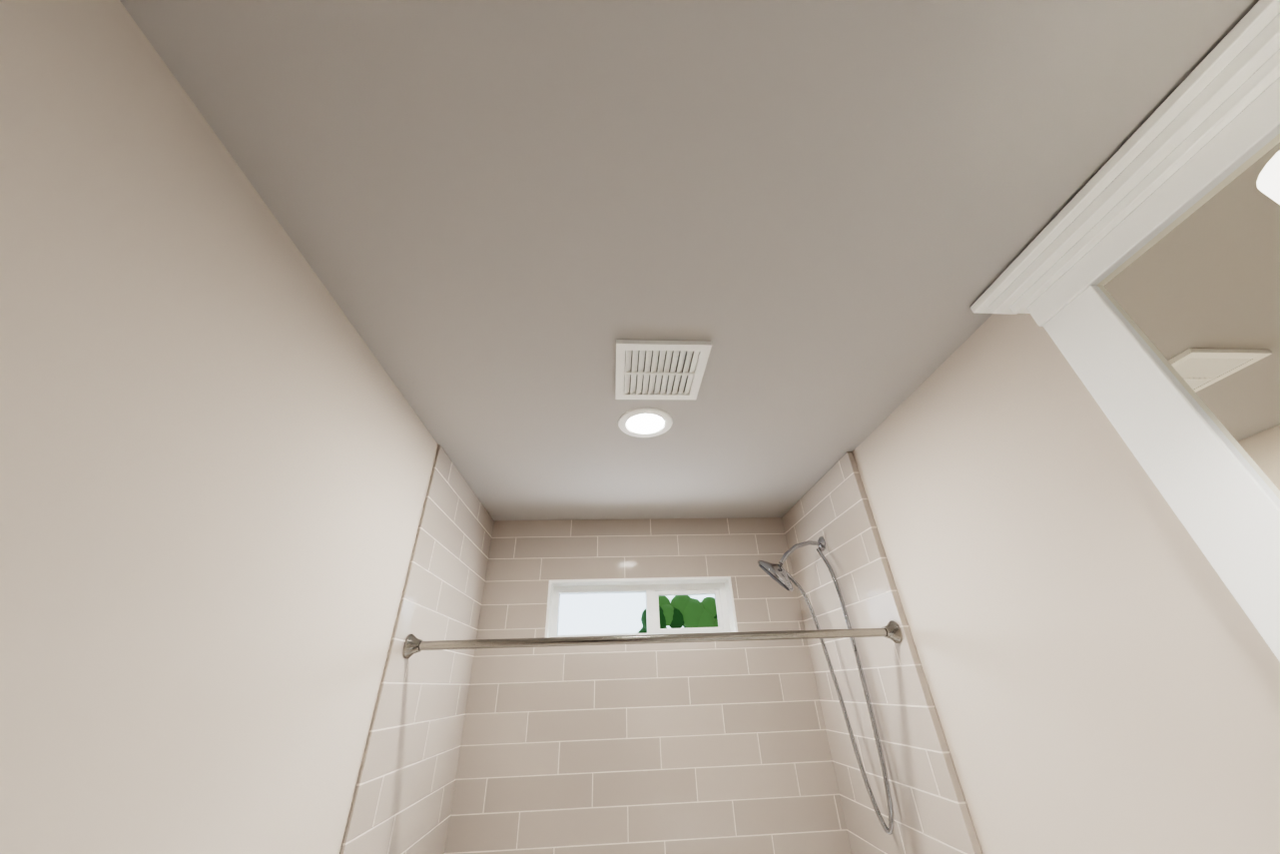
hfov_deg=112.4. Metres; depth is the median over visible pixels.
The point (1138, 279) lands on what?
mirror
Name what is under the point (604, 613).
sky
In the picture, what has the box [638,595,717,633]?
hedge
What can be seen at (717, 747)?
tile
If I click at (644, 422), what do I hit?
recessed light
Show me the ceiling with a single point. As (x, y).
(819, 224)
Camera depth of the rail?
1.31 m
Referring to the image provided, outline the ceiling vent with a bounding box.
[615,339,711,399]
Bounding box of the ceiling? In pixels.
[119,0,1259,520]
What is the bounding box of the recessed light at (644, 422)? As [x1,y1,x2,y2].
[618,407,672,437]
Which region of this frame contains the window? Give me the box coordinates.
[545,576,737,637]
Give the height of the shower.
1.638 m
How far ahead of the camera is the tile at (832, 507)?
1.51 m
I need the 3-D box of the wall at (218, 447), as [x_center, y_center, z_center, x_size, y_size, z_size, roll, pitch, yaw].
[-0.673,0.666,0.079,0.100,2.520,3.780,0,-31,-4]
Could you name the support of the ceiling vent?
in the ceiling
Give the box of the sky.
[558,592,714,635]
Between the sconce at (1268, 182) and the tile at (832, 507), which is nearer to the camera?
the sconce at (1268, 182)
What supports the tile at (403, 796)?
attached to the wall at (218, 447)
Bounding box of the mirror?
[970,0,1279,661]
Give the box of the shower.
[756,536,893,834]
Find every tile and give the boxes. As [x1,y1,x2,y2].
[340,445,494,853]
[444,517,851,853]
[781,452,982,853]
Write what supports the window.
in the wall
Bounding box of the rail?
[403,620,902,658]
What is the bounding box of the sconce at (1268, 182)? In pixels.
[1256,149,1279,204]
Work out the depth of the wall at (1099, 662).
0.89 m
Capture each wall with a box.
[0,0,438,853]
[851,313,1279,853]

